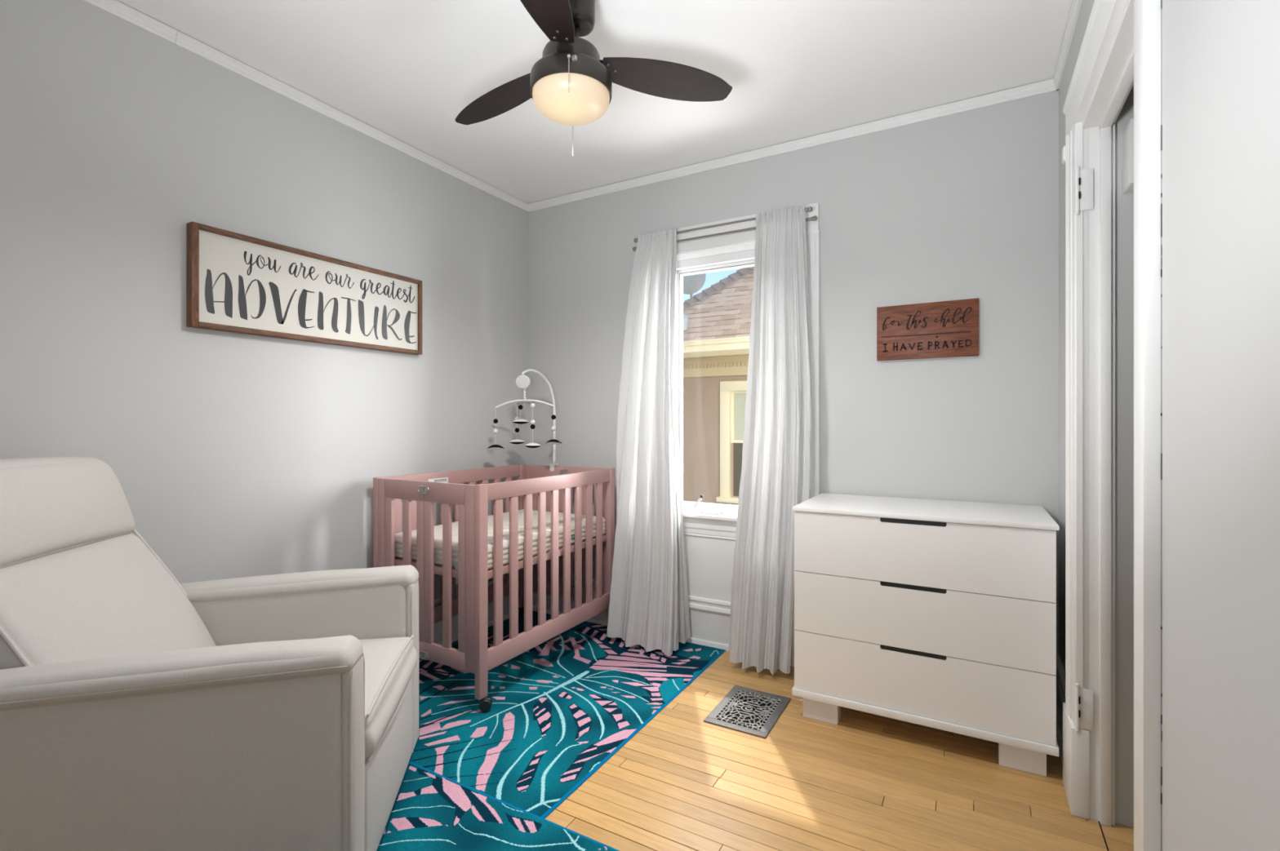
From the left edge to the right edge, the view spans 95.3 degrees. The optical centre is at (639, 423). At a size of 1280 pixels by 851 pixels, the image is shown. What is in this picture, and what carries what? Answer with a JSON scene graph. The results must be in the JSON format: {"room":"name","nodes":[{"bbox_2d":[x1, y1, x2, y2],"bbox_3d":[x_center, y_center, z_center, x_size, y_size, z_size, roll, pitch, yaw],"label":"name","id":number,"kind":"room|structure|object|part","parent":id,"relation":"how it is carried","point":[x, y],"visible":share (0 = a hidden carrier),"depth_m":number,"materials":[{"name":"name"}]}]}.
{"room":"bedroom","nodes":[
{"label":"bedroom","id":0,"kind":"room"},
{"bbox_2d":[0,0,528,599],"bbox_3d":[-1.612,-0.058,2.418,0.120,2.755,3.654,0,0,30],"label":"wall","id":1,"kind":"structure","parent":0,"point":[231,455],"depth_m":2.25,"materials":[{"name":"grey paint"}]},
{"bbox_2d":[186,222,422,355],"bbox_3d":[-1.411,-0.549,2.607,0.042,0.385,1.037,0,0,30],"label":"wall sign","id":2,"kind":"object","parent":1,"relation":"attached to","point":[236,282],"visible":1,"depth_m":2.48,"materials":[{"name":"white wood"}]},
{"bbox_3d":[-1.410,-0.366,2.609,0.042,0.020,0.994,0,0,30],"label":"frame rail","id":3,"kind":"part","parent":2,"relation":"part of","materials":[{"name":"brown wood"}]},
{"bbox_3d":[-1.410,-0.732,2.609,0.042,0.020,0.994,0,0,30],"label":"frame rail","id":4,"kind":"part","parent":2,"relation":"part of","materials":[{"name":"brown wood"}]},
{"bbox_2d":[81,0,528,212],"bbox_3d":[-1.567,-1.409,2.358,0.018,0.046,3.394,0,0,30],"label":"trim","id":5,"kind":"structure","parent":1,"relation":"attached to","point":[116,8],"depth_m":2.44,"materials":[{"name":"white paint"}]},
{"bbox_2d":[434,577,509,644],"bbox_3d":[-1.560,1.091,2.354,0.034,0.258,3.394,0,0,30],"label":"baseboard","id":6,"kind":"structure","parent":1,"relation":"attached to","point":[437,626],"depth_m":3.28,"materials":[{"name":"white paint"}]},
{"bbox_2d":[115,0,1072,204],"bbox_3d":[0.056,-1.485,1.471,3.956,0.100,3.654,0,0,30],"label":"ceiling","id":7,"kind":"structure","parent":0,"point":[406,70],"depth_m":2.33,"materials":[{"name":"white paint"}]},
{"bbox_2d":[455,0,732,155],"bbox_3d":[-0.340,-1.190,1.919,1.007,0.491,1.010,0,0,30],"label":"ceiling fan","id":8,"kind":"object","parent":7,"relation":"hanging from","point":[571,85],"visible":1,"depth_m":1.90,"materials":[{"name":"black wood"}]},
{"bbox_3d":[-0.504,-1.185,2.139,0.508,0.006,0.155,-1,10,38],"label":"blade","id":9,"kind":"part","parent":8,"relation":"part of","materials":[{"name":"brown wood"}]},
{"bbox_3d":[-0.281,-1.192,1.578,0.155,0.006,0.492,11,2,9],"label":"blade","id":10,"kind":"part","parent":8,"relation":"part of","materials":[{"name":"brown wood"}]},
{"bbox_3d":[-0.226,-1.048,1.920,0.253,0.070,0.253,0,0,30],"label":"lamp shade","id":11,"kind":"part","parent":8,"relation":"part of","materials":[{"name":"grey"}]},
{"bbox_3d":[-0.208,-1.066,1.782,0.032,0.117,0.016,0,0,-13],"label":"pull chain","id":12,"kind":"part","parent":8,"relation":"part of","materials":[{"name":"silver metal"}]},
{"bbox_3d":[-0.247,-1.034,2.057,0.032,0.180,0.016,0,0,-14],"label":"pull chain","id":13,"kind":"part","parent":8,"relation":"part of","materials":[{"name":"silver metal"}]},
{"bbox_3d":[0.096,-1.191,2.029,0.479,0.006,0.155,0,-11,-19],"label":"blade","id":14,"kind":"part","parent":8,"relation":"part of","materials":[{"name":"brown wood"}]},
{"bbox_2d":[528,90,1058,653],"bbox_3d":[0.970,-0.058,2.961,3.836,2.755,0.160,0,0,30],"label":"wall","id":15,"kind":"structure","parent":0,"point":[965,205],"depth_m":2.75,"materials":[{"name":"grey paint"}]},
{"bbox_2d":[644,203,820,602],"bbox_3d":[0.482,-0.064,3.208,1.070,2.058,0.212,0,0,30],"label":"window","id":16,"kind":"structure","parent":15,"relation":"in","point":[709,530],"depth_m":3.17,"materials":[{"name":"white paint"}]},
{"bbox_3d":[0.318,0.451,3.244,0.055,0.068,0.015,0,0,23],"label":"crank arm","id":17,"kind":"part","parent":16,"relation":"part of","materials":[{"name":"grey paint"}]},
{"bbox_3d":[0.455,0.511,3.161,1.070,0.026,0.102,0,0,30],"label":"sill","id":18,"kind":"part","parent":16,"relation":"part of","materials":[{"name":"white paint"}]},
{"bbox_3d":[0.451,0.796,3.159,0.988,0.337,0.008,0,0,30],"label":"panel","id":19,"kind":"part","parent":16,"relation":"part of","materials":[{"name":"white paint"}]},
{"bbox_3d":[0.480,-0.184,3.211,0.604,1.378,0.039,0,0,30],"label":"sash","id":20,"kind":"part","parent":16,"relation":"part of","materials":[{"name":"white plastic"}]},
{"bbox_2d":[633,206,813,242],"bbox_3d":[0.418,-1.033,3.106,1.003,0.050,0.091,0,0,30],"label":"curtain rod","id":21,"kind":"object","parent":16,"relation":"attached to","point":[810,209],"visible":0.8,"depth_m":3.06,"materials":[{"name":"grey metal"}]},
{"bbox_2d":[606,229,690,657],"bbox_3d":[0.020,0.070,3.190,0.452,2.255,0.243,0,0,30],"label":"curtain","id":22,"kind":"object","parent":21,"relation":"hanging from","point":[648,605],"visible":1,"depth_m":3.20,"materials":[{"name":"white fabric"}]},
{"bbox_2d":[632,215,817,251],"bbox_3d":[0.418,-1.004,3.137,1.053,0.050,0.038,0,0,30],"label":"curtain rod","id":23,"kind":"object","parent":21,"relation":"attached to","point":[814,218],"visible":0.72,"depth_m":3.11,"materials":[{"name":"grey metal"}]},
{"bbox_2d":[728,205,812,675],"bbox_3d":[0.618,0.066,2.855,0.410,2.247,0.206,0,0,30],"label":"curtain","id":24,"kind":"object","parent":21,"relation":"hanging from","point":[775,477],"visible":0.96,"depth_m":2.86,"materials":[{"name":"white fabric"}]},
{"bbox_3d":[0.446,-0.227,3.152,1.026,1.450,0.026,0,0,30],"label":"casing","id":25,"kind":"part","parent":16,"relation":"part of","materials":[{"name":"white paint"}]},
{"bbox_2d":[528,78,1058,212],"bbox_3d":[0.499,-1.409,3.126,2.853,0.046,0.018,0,0,30],"label":"trim","id":26,"kind":"structure","parent":15,"relation":"attached to","point":[1047,86],"depth_m":2.89,"materials":[{"name":"white paint"}]},
{"bbox_2d":[532,576,1058,654],"bbox_3d":[0.495,1.091,3.119,2.853,0.258,0.034,0,0,30],"label":"baseboard","id":27,"kind":"structure","parent":15,"relation":"attached to","point":[709,620],"depth_m":3.20,"materials":[{"name":"white paint"}]},
{"bbox_2d":[876,297,978,360],"bbox_3d":[1.306,-0.421,2.665,0.417,0.252,0.021,0,0,30],"label":"wooden plaque","id":28,"kind":"object","parent":15,"relation":"attached to","point":[944,329],"visible":1,"depth_m":2.65,"materials":[{"name":"brown wood"}]},
{"bbox_2d":[544,651,1133,850],"bbox_3d":[0.050,1.230,1.492,3.887,0.020,3.567,0,0,30],"label":"floor","id":29,"kind":"structure","parent":0,"point":[683,782],"depth_m":1.94,"materials":[{"name":"brown wood"}]},
{"bbox_2d":[376,761,619,850],"bbox_3d":[-0.868,1.214,1.510,1.600,0.010,1.049,0,0,30],"label":"rug","id":30,"kind":"object","parent":29,"relation":"on","point":[431,811],"visible":0.28,"depth_m":1.75,"materials":[{"name":"teal carpet"}]},
{"bbox_2d":[0,457,418,850],"bbox_3d":[-1.247,0.653,1.669,1.070,1.110,0.855,0,0,-10],"label":"armchair","id":31,"kind":"object","parent":30,"relation":"on","point":[142,709],"visible":1,"depth_m":1.35,"materials":[{"name":"fabric"}]},
{"bbox_3d":[-1.502,0.588,1.623,0.383,0.480,0.605,0,0,-10],"label":"backrest","id":32,"kind":"part","parent":31,"relation":"part of","materials":[{"name":"fabric"}]},
{"bbox_3d":[-1.086,0.857,1.339,0.786,0.632,0.120,0,0,-10],"label":"arm panel","id":33,"kind":"part","parent":31,"relation":"part of","materials":[{"name":"fabric"}]},
{"bbox_3d":[-1.214,0.857,2.035,0.786,0.632,0.120,0,0,-10],"label":"arm panel","id":34,"kind":"part","parent":31,"relation":"part of","materials":[{"name":"fabric"}]},
{"bbox_3d":[-0.695,0.868,1.411,0.042,0.600,0.104,0,0,-10],"label":"arm","id":35,"kind":"part","parent":31,"relation":"part of","materials":[{"name":"fabric"}]},
{"bbox_2d":[359,637,417,759],"bbox_3d":[-1.083,0.798,1.700,0.736,0.145,0.586,0,0,-10],"label":"seat cushion","id":36,"kind":"object","parent":31,"relation":"on","point":[390,663],"depth_m":1.72,"materials":[{"name":"fabric"}]},
{"bbox_3d":[-0.823,0.868,2.107,0.042,0.600,0.104,0,0,-10],"label":"arm","id":37,"kind":"part","parent":31,"relation":"part of","materials":[{"name":"fabric"}]},
{"bbox_2d":[408,610,725,818],"bbox_3d":[-0.512,1.216,2.785,1.359,0.005,1.549,0,0,30],"label":"rug","id":38,"kind":"object","parent":29,"relation":"on","point":[562,707],"visible":0.56,"depth_m":2.48,"materials":[{"name":"teal carpet"}]},
{"bbox_2d":[373,464,614,712],"bbox_3d":[-0.703,0.736,3.068,0.755,0.952,1.075,0,0,30],"label":"crib","id":39,"kind":"object","parent":38,"relation":"on","point":[538,488],"visible":0.8,"depth_m":2.71,"materials":[{"name":"pink paint"}]},
{"bbox_3d":[-1.245,0.709,2.787,0.030,0.898,0.048,0,0,30],"label":"post","id":40,"kind":"part","parent":39,"relation":"part of","materials":[{"name":"pink paint"}]},
{"bbox_3d":[-1.078,0.659,2.679,0.268,0.792,0.019,0,0,30],"label":"panel","id":41,"kind":"part","parent":39,"relation":"part of","materials":[{"name":"pink paint"}]},
{"bbox_3d":[-0.850,0.659,2.550,0.252,0.792,0.019,0,0,30],"label":"panel","id":42,"kind":"part","parent":39,"relation":"part of","materials":[{"name":"pink paint"}]},
{"bbox_3d":[-0.997,0.297,3.229,0.022,0.070,0.967,0,0,30],"label":"rail","id":43,"kind":"part","parent":39,"relation":"part of","materials":[{"name":"pink paint"}]},
{"bbox_3d":[-0.997,1.012,3.229,0.022,0.087,0.967,0,0,30],"label":"rail","id":44,"kind":"part","parent":39,"relation":"part of","materials":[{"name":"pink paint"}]},
{"bbox_3d":[-0.670,0.709,2.460,0.030,0.898,0.048,0,0,30],"label":"post","id":45,"kind":"part","parent":39,"relation":"part of","materials":[{"name":"pink paint"}]},
{"bbox_2d":[480,697,492,702],"bbox_3d":[-0.650,1.171,2.459,0.052,0.039,0.029,0,0,-12],"label":"caster wheel","id":46,"kind":"object","parent":39,"relation":"attached to","point":[482,699],"depth_m":2.45,"materials":[{"name":"black plastic"}]},
{"bbox_2d":[395,509,605,585],"bbox_3d":[-0.708,0.618,3.065,0.632,0.178,0.996,0,0,30],"label":"mattress","id":47,"kind":"object","parent":39,"relation":"on","point":[437,529],"visible":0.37,"depth_m":2.80,"materials":[{"name":"beige fabric"}]},
{"bbox_3d":[-0.744,0.709,3.670,0.030,0.898,0.048,0,0,30],"label":"post","id":48,"kind":"part","parent":39,"relation":"part of","materials":[{"name":"pink paint"}]},
{"bbox_2d":[487,368,561,471],"bbox_3d":[-0.619,-0.010,3.441,0.381,0.610,0.416,0,0,30],"label":"mobile","id":49,"kind":"object","parent":39,"relation":"on","point":[523,382],"visible":0.98,"depth_m":3.36,"materials":[{"name":"white plastic"}]},
{"bbox_3d":[-0.665,-0.149,3.365,0.017,0.102,0.012,0,0,30],"label":"hanger chain","id":50,"kind":"part","parent":49,"relation":"part of","materials":[{"name":"white plastic"}]},
{"bbox_3d":[-0.665,-0.114,3.365,0.012,0.024,0.301,0,0,-28],"label":"striped cross arm","id":51,"kind":"part","parent":49,"relation":"part of","materials":[{"name":"white plastic"}]},
{"bbox_3d":[-0.665,-0.109,3.365,0.296,0.052,0.174,0,0,30],"label":"cross arm","id":52,"kind":"part","parent":49,"relation":"part of","materials":[{"name":"white plastic"}]},
{"bbox_3d":[-0.600,-0.030,3.467,0.018,0.570,0.280,0,0,35],"label":"arm","id":53,"kind":"part","parent":49,"relation":"part of","materials":[{"name":"white plastic"}]},
{"bbox_3d":[-0.566,0.659,3.582,0.268,0.792,0.019,0,0,30],"label":"panel","id":54,"kind":"part","parent":39,"relation":"part of","materials":[{"name":"pink paint"}]},
{"bbox_3d":[-0.417,0.297,2.901,0.022,0.070,0.967,0,0,30],"label":"rail","id":55,"kind":"part","parent":39,"relation":"part of","materials":[{"name":"pink paint"}]},
{"bbox_3d":[-0.417,1.012,2.901,0.022,0.087,0.967,0,0,30],"label":"rail","id":56,"kind":"part","parent":39,"relation":"part of","materials":[{"name":"pink paint"}]},
{"bbox_3d":[-0.338,0.659,3.452,0.252,0.792,0.019,0,0,30],"label":"panel","id":57,"kind":"part","parent":39,"relation":"part of","materials":[{"name":"pink paint"}]},
{"bbox_3d":[-0.169,0.709,3.343,0.030,0.898,0.048,0,0,30],"label":"post","id":58,"kind":"part","parent":39,"relation":"part of","materials":[{"name":"pink paint"}]},
{"bbox_2d":[703,685,791,738],"bbox_3d":[0.462,1.216,2.476,0.261,0.007,0.369,0,0,30],"label":"floor vent","id":59,"kind":"object","parent":29,"relation":"in","point":[755,713],"visible":1,"depth_m":2.46,"materials":[{"name":"metal"}]},
{"bbox_2d":[714,689,781,730],"bbox_3d":[0.462,1.215,2.476,0.197,0.006,0.305,0,0,30],"label":"grille","id":60,"kind":"object","parent":59,"relation":"attached to","point":[744,709],"depth_m":2.47,"materials":[{"name":"metal"}]},
{"bbox_2d":[791,493,1059,777],"bbox_3d":[1.155,0.783,2.425,0.902,0.872,0.551,0,0,30],"label":"dresser","id":61,"kind":"object","parent":29,"relation":"on","point":[940,615],"visible":1,"depth_m":2.17,"materials":[{"name":"white paint"}]},
{"bbox_3d":[1.028,0.977,2.202,0.887,0.237,0.018,0,0,30],"label":"drawer","id":62,"kind":"part","parent":61,"relation":"part of","materials":[{"name":"white paint"}]},
{"bbox_3d":[1.028,0.735,2.202,0.887,0.242,0.018,0,0,30],"label":"drawer","id":63,"kind":"part","parent":61,"relation":"part of","materials":[{"name":"white paint"}]},
{"bbox_3d":[1.028,0.488,2.202,0.887,0.244,0.018,0,0,30],"label":"drawer","id":64,"kind":"part","parent":61,"relation":"part of","materials":[{"name":"white paint"}]},
{"bbox_3d":[1.154,1.112,2.424,0.901,0.028,0.548,0,0,30],"label":"board","id":65,"kind":"part","parent":61,"relation":"part of","materials":[{"name":"white paint"}]},
{"bbox_2d":[1115,84,1133,827],"bbox_3d":[1.596,-0.098,1.132,0.901,2.675,1.145,0,0,30],"label":"wall","id":66,"kind":"structure","parent":0,"point":[1124,203],"depth_m":1.77,"materials":[{"name":"grey paint"}]},
{"bbox_2d":[1121,118,1133,194],"bbox_3d":[1.537,-0.787,1.676,0.222,0.186,0.092,0,0,30],"label":"trim","id":67,"kind":"structure","parent":66,"relation":"attached to","point":[1127,187],"depth_m":1.71,"materials":[{"name":"white paint"}]},
{"bbox_2d":[1058,0,1279,850],"bbox_3d":[0.933,-0.058,0.939,0.062,2.755,3.394,0,0,30],"label":"wall","id":68,"kind":"structure","parent":0,"point":[1220,59],"depth_m":0.88,"materials":[{"name":"grey paint"}]},
{"bbox_2d":[1056,653,1065,765],"bbox_3d":[0.891,1.091,0.962,0.034,0.258,3.394,0,0,30],"label":"baseboard","id":69,"kind":"structure","parent":68,"relation":"attached to","point":[1060,672],"depth_m":2.24,"materials":[{"name":"white paint"}]},
{"bbox_2d":[1053,0,1082,89],"bbox_3d":[0.898,-1.409,0.959,0.018,0.046,3.394,0,0,30],"label":"trim","id":70,"kind":"structure","parent":68,"relation":"attached to","point":[1076,4],"depth_m":2.14,"materials":[{"name":"white paint"}]},
{"bbox_2d":[1062,0,1162,850],"bbox_3d":[1.238,0.080,1.526,0.111,2.285,0.997,0,0,30],"label":"door frame","id":71,"kind":"structure","parent":68,"relation":"in","point":[1121,49],"depth_m":1.76,"materials":[{"name":"white paint"}]},
{"bbox_3d":[1.405,0.142,1.882,0.049,2.155,0.179,0,0,30],"label":"casing","id":72,"kind":"part","parent":71,"relation":"part of","materials":[{"name":"white paint"}]},
{"bbox_3d":[1.211,-0.971,1.541,0.049,0.185,0.997,0,0,30],"label":"head casing","id":73,"kind":"part","parent":71,"relation":"part of","materials":[{"name":"white paint"}]},
{"bbox_3d":[1.004,0.142,1.155,0.028,2.155,0.076,0,0,30],"label":"casing","id":74,"kind":"part","parent":71,"relation":"part of","materials":[{"name":"white paint"}]},
{"label":"outside","id":75,"kind":"structure","parent":0,"visible":0},
{"bbox_3d":[5.345,4.470,11.440,26.000,0.100,18.826,0,0,30],"label":"ground","id":76,"kind":"structure","parent":75,"visible":0},
{"bbox_2d":[683,266,754,505],"bbox_3d":[4.891,0.575,8.970,8.350,7.690,8.570,0,0,30],"label":"neighbor house","id":77,"kind":"structure","parent":76,"relation":"on","point":[717,320],"depth_m":6.93,"materials":[{"name":"beige paint"}]},
{"bbox_2d":[683,314,688,330],"bbox_3d":[0.513,-1.175,6.838,0.120,0.190,0.120,0,0,30],"label":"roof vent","id":78,"kind":"object","parent":77,"relation":"attached to","point":[686,324],"depth_m":6.79,"materials":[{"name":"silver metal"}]},
{"bbox_2d":[683,273,706,298],"bbox_3d":[0.832,-2.228,9.906,0.580,1.095,0.237,0,0,30],"label":"satellite dish","id":79,"kind":"object","parent":77,"relation":"attached to","point":[692,284],"visible":0.46,"depth_m":9.83,"materials":[{"name":"silver metal"}]},
{"bbox_3d":[2.965,-0.812,5.527,8.300,0.115,0.500,0,0,30],"label":"cornice","id":80,"kind":"part","parent":77,"relation":"part of","materials":[{"name":"beige paint"}]},
{"bbox_3d":[1.500,0.250,6.633,0.978,1.260,0.042,0,0,30],"label":"sash","id":81,"kind":"part","parent":77,"relation":"part of","materials":[{"name":"beige paint"}]},
{"bbox_2d":[733,392,746,439],"bbox_3d":[1.496,-0.078,6.626,0.902,0.581,0.006,0,0,30],"label":"blind","id":82,"kind":"object","parent":77,"relation":"hanging from","point":[740,398],"depth_m":6.81,"materials":[{"name":"beige"}]}
]}

